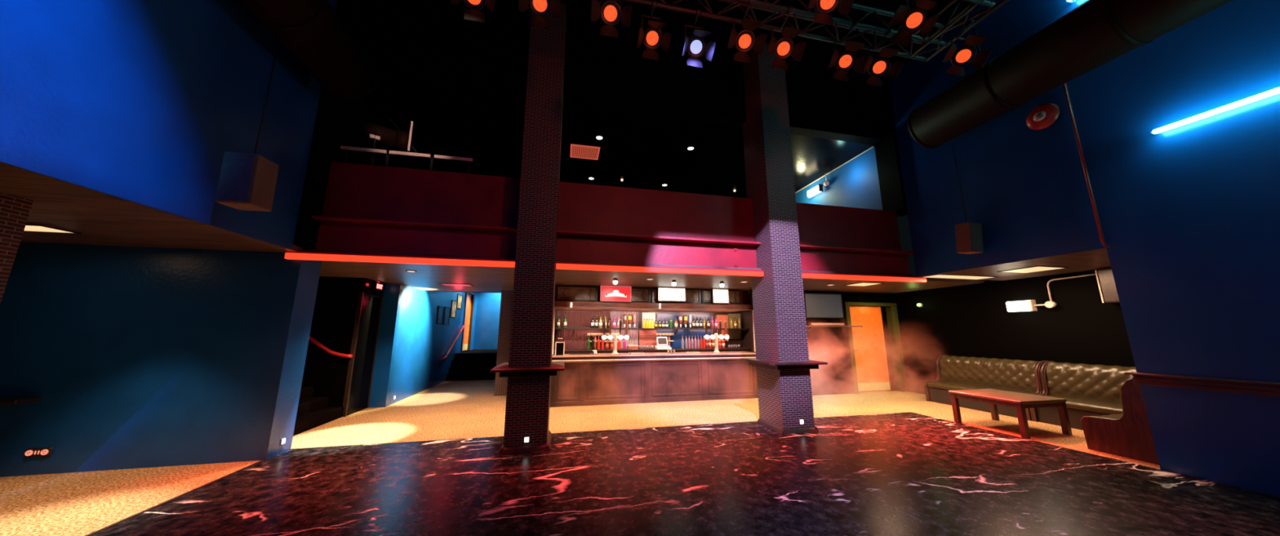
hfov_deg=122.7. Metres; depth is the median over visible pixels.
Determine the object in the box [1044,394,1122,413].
seat cushion
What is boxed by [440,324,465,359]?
handrail
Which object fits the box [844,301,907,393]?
door
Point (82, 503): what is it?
floor
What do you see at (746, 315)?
wall
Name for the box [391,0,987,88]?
stage lights
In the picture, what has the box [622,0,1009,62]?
lighting truss
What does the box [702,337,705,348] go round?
wine bottle
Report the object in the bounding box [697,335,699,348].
wine bottle
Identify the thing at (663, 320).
juice bottle
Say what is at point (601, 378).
bar counter
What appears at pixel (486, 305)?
wall
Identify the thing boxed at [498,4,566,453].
brick pillar
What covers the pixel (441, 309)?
print
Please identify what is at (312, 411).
flight
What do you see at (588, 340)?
wine bottle
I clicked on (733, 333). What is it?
panel
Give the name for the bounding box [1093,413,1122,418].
seat cushion
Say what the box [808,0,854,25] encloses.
stage light
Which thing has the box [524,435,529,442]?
night light
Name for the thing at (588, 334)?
rack
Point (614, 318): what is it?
wine bottle
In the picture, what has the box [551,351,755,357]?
countertop
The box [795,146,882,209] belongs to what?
wall
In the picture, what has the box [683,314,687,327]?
bottle
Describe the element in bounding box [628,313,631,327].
bottle
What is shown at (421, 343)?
wall
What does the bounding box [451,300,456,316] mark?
print
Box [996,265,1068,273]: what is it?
recessed light
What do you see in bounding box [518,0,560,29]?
stage light
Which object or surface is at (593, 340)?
wine bottle
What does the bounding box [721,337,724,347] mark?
bottle
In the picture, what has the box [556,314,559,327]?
wine bottle
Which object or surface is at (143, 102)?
wall
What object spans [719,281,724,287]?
spot lamp
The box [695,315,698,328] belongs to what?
wine bottle
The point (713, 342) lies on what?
wine bottle
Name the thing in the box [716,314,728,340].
panel
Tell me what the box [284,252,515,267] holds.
light strip
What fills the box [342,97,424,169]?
wall
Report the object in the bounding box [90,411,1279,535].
floor
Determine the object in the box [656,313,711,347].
panel
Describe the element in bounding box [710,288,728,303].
lit sign
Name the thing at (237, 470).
trim
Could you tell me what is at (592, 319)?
wine bottle
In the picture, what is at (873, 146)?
trim
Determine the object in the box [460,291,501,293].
floor
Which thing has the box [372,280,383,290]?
exit sign
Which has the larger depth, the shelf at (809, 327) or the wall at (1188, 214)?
the shelf at (809, 327)
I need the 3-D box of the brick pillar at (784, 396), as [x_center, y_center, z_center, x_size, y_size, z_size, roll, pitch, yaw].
[2.507,-0.833,6.614,0.670,7.200,0.770,2,-11,-12]
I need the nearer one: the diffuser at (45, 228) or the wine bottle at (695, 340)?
the diffuser at (45, 228)
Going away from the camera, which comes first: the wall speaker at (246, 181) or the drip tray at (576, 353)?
the wall speaker at (246, 181)
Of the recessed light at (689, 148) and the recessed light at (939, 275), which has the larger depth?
the recessed light at (689, 148)
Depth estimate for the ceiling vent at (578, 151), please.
8.41 m
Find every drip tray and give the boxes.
[568,351,591,354]
[628,351,644,353]
[686,351,700,352]
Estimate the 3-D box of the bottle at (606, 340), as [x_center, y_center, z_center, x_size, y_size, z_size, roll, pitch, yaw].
[-0.855,1.980,9.147,0.080,0.297,0.078,7,-12,-33]
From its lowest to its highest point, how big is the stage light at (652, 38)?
0.731 m
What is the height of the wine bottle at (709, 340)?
0.355 m
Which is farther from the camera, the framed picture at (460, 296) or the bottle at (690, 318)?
the framed picture at (460, 296)
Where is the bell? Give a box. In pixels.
[1026,102,1060,129]
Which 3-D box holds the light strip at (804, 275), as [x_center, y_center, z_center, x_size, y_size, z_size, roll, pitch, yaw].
[4.299,0.193,6.780,3.050,0.084,0.060,2,-11,-12]
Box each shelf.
[0,396,40,404]
[490,360,564,377]
[554,327,749,335]
[741,357,827,369]
[806,324,862,332]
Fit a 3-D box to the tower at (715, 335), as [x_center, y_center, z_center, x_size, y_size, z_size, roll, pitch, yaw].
[1.945,1.743,8.928,0.660,0.800,0.193,2,-11,-12]
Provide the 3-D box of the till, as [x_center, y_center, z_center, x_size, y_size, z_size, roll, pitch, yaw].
[0.625,2.021,9.447,0.380,0.324,0.277,2,-11,-12]
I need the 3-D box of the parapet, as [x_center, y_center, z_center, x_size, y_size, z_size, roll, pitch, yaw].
[0.427,-0.245,6.184,10.900,0.561,0.380,2,-11,-12]
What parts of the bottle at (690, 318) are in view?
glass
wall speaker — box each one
[214,31,281,211]
[951,143,983,253]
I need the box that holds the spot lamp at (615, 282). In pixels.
[613,278,617,284]
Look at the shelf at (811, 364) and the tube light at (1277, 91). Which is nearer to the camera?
the tube light at (1277, 91)
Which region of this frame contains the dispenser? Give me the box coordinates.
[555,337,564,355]
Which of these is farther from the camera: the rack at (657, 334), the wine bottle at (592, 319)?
the rack at (657, 334)
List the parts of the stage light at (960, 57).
barn door, barn door, barn door, barn door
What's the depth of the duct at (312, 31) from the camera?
4.19 m
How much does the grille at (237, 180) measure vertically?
0.490 m
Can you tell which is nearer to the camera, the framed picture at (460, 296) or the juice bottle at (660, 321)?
the juice bottle at (660, 321)
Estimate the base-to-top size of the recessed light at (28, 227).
0.012 m
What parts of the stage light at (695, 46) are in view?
barn door, barn door, barn door, barn door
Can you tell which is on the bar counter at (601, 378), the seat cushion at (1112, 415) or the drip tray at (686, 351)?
the drip tray at (686, 351)
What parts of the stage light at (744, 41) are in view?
barn door, barn door, barn door, barn door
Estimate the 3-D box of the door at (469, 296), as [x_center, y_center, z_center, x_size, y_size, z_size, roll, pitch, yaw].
[-6.896,2.100,13.820,0.230,2.300,1.250,2,-11,-12]
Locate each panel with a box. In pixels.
[555,310,610,349]
[609,311,638,348]
[639,329,657,348]
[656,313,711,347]
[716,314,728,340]
[728,313,742,338]
[1080,377,1159,464]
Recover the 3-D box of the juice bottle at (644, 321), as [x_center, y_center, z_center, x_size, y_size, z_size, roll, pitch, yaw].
[0.117,1.496,9.452,0.073,0.249,0.072,-4,-11,21]
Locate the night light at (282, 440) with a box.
[280,437,285,444]
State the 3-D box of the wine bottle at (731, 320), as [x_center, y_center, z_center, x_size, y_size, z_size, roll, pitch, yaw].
[2.611,1.551,9.997,0.078,0.336,0.076,4,-11,-20]
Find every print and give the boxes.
[437,306,444,323]
[444,307,449,324]
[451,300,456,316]
[457,294,462,307]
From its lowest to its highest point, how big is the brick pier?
2.680 m
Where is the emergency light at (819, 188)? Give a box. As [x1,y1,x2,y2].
[807,183,822,197]
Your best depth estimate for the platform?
13.39 m
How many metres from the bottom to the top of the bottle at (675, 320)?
0.280 m
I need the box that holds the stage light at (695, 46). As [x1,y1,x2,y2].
[681,8,715,68]
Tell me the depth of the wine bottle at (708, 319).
9.81 m
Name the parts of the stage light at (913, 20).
barn door, barn door, barn door, barn door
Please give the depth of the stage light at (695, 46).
4.26 m
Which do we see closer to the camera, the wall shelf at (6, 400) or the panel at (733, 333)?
the wall shelf at (6, 400)
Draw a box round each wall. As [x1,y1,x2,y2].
[0,0,337,249]
[0,241,321,476]
[293,0,907,248]
[301,275,384,406]
[321,161,901,250]
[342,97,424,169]
[368,283,403,407]
[388,284,466,404]
[470,292,501,349]
[553,310,742,349]
[741,288,755,352]
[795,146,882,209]
[803,290,895,395]
[888,0,1279,496]
[894,270,1135,394]
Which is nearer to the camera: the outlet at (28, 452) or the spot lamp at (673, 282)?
the outlet at (28, 452)
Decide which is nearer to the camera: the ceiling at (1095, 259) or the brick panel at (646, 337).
the ceiling at (1095, 259)
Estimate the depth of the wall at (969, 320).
7.38 m
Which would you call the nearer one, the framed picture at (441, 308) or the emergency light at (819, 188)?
the emergency light at (819, 188)
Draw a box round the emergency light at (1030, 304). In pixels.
[1005,299,1057,311]
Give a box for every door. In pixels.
[342,292,382,416]
[460,292,474,351]
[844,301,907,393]
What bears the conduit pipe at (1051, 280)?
attached to the wall at (969, 320)
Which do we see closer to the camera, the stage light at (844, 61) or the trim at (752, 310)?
the stage light at (844, 61)
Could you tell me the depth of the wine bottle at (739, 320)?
10.02 m
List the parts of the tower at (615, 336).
handle, handle, handle, handle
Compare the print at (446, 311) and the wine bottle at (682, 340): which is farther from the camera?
the print at (446, 311)
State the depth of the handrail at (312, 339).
6.73 m
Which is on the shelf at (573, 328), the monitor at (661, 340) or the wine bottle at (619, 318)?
the wine bottle at (619, 318)
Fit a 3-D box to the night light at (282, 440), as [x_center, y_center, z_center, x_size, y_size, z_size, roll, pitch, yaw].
[-4.777,2.318,4.685,0.018,0.075,0.070,2,-11,-12]
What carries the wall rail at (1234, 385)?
attached to the wall at (1188, 214)
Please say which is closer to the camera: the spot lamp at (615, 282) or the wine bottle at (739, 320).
the spot lamp at (615, 282)
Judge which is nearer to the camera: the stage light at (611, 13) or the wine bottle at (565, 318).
the stage light at (611, 13)
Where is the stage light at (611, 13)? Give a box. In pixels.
[590,0,631,38]
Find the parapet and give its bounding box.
[286,215,919,277]
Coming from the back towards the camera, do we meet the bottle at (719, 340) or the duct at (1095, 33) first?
the bottle at (719, 340)
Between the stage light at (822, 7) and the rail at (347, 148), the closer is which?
the stage light at (822, 7)
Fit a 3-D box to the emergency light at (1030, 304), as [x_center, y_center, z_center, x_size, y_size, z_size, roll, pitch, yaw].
[7.834,0.755,7.020,0.180,0.230,0.717,2,-11,-12]
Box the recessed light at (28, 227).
[23,223,81,233]
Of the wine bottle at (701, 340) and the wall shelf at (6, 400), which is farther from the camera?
the wine bottle at (701, 340)
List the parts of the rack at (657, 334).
rail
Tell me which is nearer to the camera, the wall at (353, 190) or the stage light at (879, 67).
the stage light at (879, 67)
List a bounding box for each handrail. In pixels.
[309,334,352,357]
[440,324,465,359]
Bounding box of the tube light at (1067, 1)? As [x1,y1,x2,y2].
[1066,0,1075,3]
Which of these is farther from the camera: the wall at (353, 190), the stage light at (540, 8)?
the wall at (353, 190)
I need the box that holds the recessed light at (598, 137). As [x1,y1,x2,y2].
[595,134,604,140]
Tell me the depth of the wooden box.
9.18 m
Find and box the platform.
[459,349,497,352]
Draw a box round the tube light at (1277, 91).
[1150,87,1279,133]
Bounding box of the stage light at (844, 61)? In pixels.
[827,20,870,81]
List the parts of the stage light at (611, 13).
barn door, barn door, barn door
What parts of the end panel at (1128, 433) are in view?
trim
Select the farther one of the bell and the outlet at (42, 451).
the bell
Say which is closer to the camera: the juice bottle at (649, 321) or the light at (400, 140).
the light at (400, 140)
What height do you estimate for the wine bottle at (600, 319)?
0.336 m
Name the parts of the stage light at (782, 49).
barn door, barn door, barn door, barn door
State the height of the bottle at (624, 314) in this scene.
0.347 m
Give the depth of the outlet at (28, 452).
3.98 m
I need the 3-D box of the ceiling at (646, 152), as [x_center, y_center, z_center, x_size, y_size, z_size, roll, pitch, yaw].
[-0.484,-2.482,10.409,11.150,0.100,7.050,2,-11,-12]
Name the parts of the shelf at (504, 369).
support frame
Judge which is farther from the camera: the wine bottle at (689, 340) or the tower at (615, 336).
the wine bottle at (689, 340)
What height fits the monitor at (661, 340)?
0.237 m
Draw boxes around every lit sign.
[600,284,631,302]
[656,286,685,301]
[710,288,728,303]
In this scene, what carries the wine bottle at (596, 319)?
on the shelf at (573, 328)
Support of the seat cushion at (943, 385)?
on the sofa at (953, 372)
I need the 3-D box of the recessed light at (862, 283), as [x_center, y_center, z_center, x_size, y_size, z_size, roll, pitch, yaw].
[5.173,0.379,8.106,0.590,0.012,0.540,2,-11,-12]
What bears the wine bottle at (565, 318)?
on the shelf at (573, 328)
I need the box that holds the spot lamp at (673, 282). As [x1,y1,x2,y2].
[671,280,676,285]
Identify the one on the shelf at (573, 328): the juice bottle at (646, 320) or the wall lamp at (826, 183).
the juice bottle at (646, 320)
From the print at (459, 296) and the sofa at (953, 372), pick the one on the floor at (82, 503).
the sofa at (953, 372)
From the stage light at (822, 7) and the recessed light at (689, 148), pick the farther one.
the recessed light at (689, 148)
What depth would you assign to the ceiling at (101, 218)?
4.56 m
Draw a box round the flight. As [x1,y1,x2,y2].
[293,386,343,435]
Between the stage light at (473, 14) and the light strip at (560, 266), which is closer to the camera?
the stage light at (473, 14)
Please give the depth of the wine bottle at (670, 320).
9.59 m
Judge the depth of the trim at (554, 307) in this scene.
7.83 m
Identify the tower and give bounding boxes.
[601,319,629,353]
[703,320,728,352]
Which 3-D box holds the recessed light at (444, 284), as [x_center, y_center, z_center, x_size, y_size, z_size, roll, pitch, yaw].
[-4.298,0.401,8.230,0.640,0.012,0.440,2,-11,-12]
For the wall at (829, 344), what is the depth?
9.26 m
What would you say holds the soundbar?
on the shelf at (809, 327)
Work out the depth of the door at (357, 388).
7.20 m
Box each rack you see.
[586,333,619,349]
[656,333,674,346]
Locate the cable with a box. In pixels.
[369,96,417,152]
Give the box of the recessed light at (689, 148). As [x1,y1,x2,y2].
[686,146,694,151]
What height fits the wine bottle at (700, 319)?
0.336 m
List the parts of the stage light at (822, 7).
barn door, barn door, barn door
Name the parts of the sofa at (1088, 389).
panel, trim, backrest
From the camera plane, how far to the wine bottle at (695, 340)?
9.64 m
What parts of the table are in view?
leg, leg, leg, leg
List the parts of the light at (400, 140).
handle, gel frame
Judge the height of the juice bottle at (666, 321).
0.249 m
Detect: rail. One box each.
[340,145,472,173]
[1124,371,1279,396]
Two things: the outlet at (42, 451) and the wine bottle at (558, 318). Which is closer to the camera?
the outlet at (42, 451)
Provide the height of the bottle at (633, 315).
0.347 m
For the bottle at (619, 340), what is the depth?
9.17 m
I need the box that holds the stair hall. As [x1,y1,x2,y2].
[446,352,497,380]
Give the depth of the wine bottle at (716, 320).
9.86 m
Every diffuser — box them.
[24,225,71,232]
[848,282,878,285]
[1001,266,1062,272]
[1005,300,1031,311]
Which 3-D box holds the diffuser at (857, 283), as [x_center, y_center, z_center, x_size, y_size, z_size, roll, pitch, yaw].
[5.173,0.377,8.107,0.550,0.006,0.500,2,-11,-12]
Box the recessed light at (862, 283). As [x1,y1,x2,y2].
[843,281,884,286]
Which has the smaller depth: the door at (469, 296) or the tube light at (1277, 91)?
the tube light at (1277, 91)
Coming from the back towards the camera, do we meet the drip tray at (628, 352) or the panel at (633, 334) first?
the panel at (633, 334)
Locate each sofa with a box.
[924,354,1048,420]
[1029,360,1137,429]
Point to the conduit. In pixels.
(1064, 86)
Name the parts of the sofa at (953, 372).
panel, trim, backrest, panel, trim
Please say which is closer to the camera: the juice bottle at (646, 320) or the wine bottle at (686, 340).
the juice bottle at (646, 320)
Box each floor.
[0,379,1160,535]
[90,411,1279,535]
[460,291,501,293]
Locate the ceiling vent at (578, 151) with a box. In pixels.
[569,143,599,159]
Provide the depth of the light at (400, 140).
5.82 m
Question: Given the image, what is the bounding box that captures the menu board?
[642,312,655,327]
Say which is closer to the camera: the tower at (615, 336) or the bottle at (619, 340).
the tower at (615, 336)
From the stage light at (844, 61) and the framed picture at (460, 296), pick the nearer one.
the stage light at (844, 61)
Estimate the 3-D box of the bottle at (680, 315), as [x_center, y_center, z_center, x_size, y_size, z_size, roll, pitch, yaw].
[1.132,1.468,9.687,0.105,0.347,0.090,8,-13,-37]
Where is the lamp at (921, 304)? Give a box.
[916,302,924,307]
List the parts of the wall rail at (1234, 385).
rail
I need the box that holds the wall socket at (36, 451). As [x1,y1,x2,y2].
[23,446,53,456]
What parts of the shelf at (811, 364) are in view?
support frame, shelf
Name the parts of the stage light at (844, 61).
barn door, barn door, barn door, barn door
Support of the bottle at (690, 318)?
on the shelf at (573, 328)
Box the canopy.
[554,284,751,312]
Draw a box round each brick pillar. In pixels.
[0,192,33,302]
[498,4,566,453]
[742,43,818,433]
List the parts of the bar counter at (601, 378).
panel moulding, panel moulding, moulding, trim rail, panel moulding, panel moulding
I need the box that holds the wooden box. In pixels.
[626,344,638,349]
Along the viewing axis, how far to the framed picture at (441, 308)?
10.69 m
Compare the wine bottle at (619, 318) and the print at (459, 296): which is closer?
the wine bottle at (619, 318)
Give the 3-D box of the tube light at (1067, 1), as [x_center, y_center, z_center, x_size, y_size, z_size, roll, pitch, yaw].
[6.320,-3.959,4.062,0.125,0.048,1.938,2,-11,-12]
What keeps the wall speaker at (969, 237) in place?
attached to the wall at (1188, 214)
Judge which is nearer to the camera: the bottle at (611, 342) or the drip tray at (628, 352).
the drip tray at (628, 352)
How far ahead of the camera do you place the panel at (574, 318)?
9.31 m
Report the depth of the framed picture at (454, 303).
11.96 m
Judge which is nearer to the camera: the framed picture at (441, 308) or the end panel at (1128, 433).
the end panel at (1128, 433)
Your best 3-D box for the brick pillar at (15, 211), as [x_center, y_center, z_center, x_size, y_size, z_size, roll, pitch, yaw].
[-5.298,0.681,2.297,0.570,2.680,0.720,2,-11,-12]
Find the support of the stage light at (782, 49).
hanging from the lighting truss
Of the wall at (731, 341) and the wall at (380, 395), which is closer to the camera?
the wall at (380, 395)
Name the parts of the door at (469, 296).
kick plate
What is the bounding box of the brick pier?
[493,289,513,395]
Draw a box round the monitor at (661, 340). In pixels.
[656,336,667,345]
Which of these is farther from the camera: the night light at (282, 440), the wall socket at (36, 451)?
the night light at (282, 440)
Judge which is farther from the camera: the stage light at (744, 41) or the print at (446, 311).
the print at (446, 311)
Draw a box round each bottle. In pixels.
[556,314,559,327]
[563,314,566,327]
[586,335,590,349]
[591,315,594,327]
[591,335,594,349]
[595,315,598,327]
[596,335,599,349]
[599,315,602,327]
[600,338,604,349]
[605,338,608,349]
[610,339,613,349]
[613,315,615,327]
[617,315,620,327]
[617,339,620,349]
[622,313,626,327]
[622,338,626,349]
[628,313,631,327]
[632,314,635,327]
[643,318,645,328]
[645,318,648,328]
[648,318,651,328]
[651,318,653,328]
[654,318,657,328]
[658,318,661,328]
[662,318,664,328]
[665,318,667,328]
[669,315,672,328]
[674,317,677,328]
[679,314,682,327]
[681,335,684,348]
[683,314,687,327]
[684,335,688,348]
[688,314,692,327]
[688,335,690,348]
[691,335,693,348]
[692,315,695,328]
[693,335,697,348]
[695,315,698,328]
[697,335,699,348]
[699,315,702,328]
[700,335,702,348]
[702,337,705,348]
[706,315,710,328]
[706,338,708,348]
[708,337,711,348]
[711,338,714,348]
[714,315,717,328]
[718,337,721,348]
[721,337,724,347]
[729,315,733,328]
[733,315,737,328]
[737,315,741,328]
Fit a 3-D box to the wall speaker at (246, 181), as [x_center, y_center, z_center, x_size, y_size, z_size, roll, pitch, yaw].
[-3.978,-1.640,3.694,0.290,2.094,0.293,2,-10,-10]
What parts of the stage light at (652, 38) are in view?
barn door, barn door, barn door, barn door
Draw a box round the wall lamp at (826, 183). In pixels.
[823,173,829,186]
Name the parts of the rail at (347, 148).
post, post, post, post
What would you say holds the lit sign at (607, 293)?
attached to the canopy
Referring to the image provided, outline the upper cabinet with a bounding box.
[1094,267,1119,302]
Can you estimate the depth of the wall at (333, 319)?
6.87 m
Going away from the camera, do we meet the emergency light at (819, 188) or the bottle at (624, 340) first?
the bottle at (624, 340)
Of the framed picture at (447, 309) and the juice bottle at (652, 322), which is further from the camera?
the framed picture at (447, 309)
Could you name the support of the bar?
on the floor at (82, 503)
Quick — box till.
[655,336,671,349]
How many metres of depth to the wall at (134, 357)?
4.37 m
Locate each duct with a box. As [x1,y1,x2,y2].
[239,0,378,100]
[906,0,1232,148]
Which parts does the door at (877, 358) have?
kick plate, dark panel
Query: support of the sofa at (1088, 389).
on the floor at (82, 503)
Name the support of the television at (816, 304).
attached to the wall at (829, 344)
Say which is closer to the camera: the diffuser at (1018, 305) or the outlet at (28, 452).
the outlet at (28, 452)
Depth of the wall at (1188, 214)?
4.16 m
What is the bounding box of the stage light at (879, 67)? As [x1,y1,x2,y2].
[862,27,904,87]
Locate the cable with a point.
(370, 96)
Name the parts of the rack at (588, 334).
post, rail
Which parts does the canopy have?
panel frame, leaded pane, panel frame, leaded pane, panel frame, leaded pane, panel frame, leaded pane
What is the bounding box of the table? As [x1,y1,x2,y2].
[948,388,1072,438]
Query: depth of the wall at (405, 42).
6.58 m
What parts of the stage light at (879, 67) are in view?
barn door, barn door, barn door, barn door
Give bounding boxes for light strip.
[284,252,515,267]
[555,262,764,276]
[801,272,926,282]
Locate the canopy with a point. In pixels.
(582, 297)
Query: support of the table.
on the floor at (82, 503)
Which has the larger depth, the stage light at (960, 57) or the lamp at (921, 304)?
the lamp at (921, 304)
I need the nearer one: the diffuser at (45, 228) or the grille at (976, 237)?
the diffuser at (45, 228)
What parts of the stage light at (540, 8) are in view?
barn door, barn door, barn door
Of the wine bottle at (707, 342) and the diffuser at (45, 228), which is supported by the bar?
the wine bottle at (707, 342)
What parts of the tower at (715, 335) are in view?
handle, handle, handle, handle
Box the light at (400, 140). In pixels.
[347,116,413,164]
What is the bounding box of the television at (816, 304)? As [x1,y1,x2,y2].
[803,293,843,318]
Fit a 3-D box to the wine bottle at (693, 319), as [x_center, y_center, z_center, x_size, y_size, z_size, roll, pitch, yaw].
[1.497,1.507,9.757,0.078,0.336,0.080,-8,-13,36]
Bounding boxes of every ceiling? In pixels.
[0,161,990,293]
[364,79,874,197]
[919,247,1111,279]
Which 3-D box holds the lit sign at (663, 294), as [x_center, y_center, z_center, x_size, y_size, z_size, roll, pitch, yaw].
[0.774,0.657,8.678,0.714,0.336,0.140,2,-11,-12]
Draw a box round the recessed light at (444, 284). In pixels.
[440,283,474,286]
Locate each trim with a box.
[84,411,910,535]
[551,306,555,354]
[751,310,755,351]
[795,146,873,193]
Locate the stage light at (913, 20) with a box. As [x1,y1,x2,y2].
[887,0,938,46]
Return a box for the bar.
[553,347,751,353]
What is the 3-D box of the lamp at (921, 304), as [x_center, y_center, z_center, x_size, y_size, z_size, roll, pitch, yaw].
[7.376,0.974,9.238,0.125,0.138,0.140,2,-11,-12]
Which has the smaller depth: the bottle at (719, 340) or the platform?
the bottle at (719, 340)
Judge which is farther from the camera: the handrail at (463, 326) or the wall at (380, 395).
the handrail at (463, 326)
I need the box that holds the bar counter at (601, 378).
[550,351,758,406]
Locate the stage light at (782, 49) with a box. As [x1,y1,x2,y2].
[765,6,806,70]
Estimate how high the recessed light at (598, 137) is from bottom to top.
0.012 m
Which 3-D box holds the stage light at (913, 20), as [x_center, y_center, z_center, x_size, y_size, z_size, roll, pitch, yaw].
[3.068,-2.863,3.880,0.527,0.752,0.457,2,-11,-12]
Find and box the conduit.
[1062,83,1110,247]
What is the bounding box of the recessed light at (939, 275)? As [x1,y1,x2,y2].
[919,273,998,279]
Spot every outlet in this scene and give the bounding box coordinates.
[24,449,32,455]
[40,448,48,454]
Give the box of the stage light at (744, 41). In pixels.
[727,0,768,63]
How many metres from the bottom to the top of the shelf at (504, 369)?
0.115 m
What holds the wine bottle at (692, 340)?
on the bar
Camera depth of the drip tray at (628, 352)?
8.40 m
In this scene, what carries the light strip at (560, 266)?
attached to the parapet
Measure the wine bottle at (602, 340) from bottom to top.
0.355 m
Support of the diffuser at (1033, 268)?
attached to the recessed light at (1038, 268)
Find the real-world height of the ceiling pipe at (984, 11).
0.048 m
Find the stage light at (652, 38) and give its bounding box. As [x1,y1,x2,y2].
[636,0,671,60]
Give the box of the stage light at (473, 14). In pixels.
[449,0,495,22]
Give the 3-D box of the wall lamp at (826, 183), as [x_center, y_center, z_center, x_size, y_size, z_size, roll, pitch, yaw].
[5.064,-2.404,9.523,0.140,0.370,0.136,2,-11,-12]
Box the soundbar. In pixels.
[808,322,844,324]
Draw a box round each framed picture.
[436,305,444,324]
[443,306,450,324]
[449,299,457,317]
[456,293,462,309]
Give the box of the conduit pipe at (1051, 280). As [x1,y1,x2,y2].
[1046,273,1095,301]
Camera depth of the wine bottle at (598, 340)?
9.07 m
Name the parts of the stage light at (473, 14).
barn door, barn door, barn door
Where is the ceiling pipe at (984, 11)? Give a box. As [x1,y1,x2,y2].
[943,0,1001,33]
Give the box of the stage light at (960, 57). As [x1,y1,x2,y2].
[942,19,991,76]
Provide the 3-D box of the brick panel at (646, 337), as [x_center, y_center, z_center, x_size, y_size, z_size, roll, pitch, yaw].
[0.219,1.969,9.681,0.495,0.500,0.033,2,-11,-12]
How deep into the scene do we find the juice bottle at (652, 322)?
9.47 m
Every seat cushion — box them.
[927,380,1035,393]
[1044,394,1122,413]
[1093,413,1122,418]
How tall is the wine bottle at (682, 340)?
0.355 m
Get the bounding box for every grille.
[215,151,255,201]
[970,222,983,251]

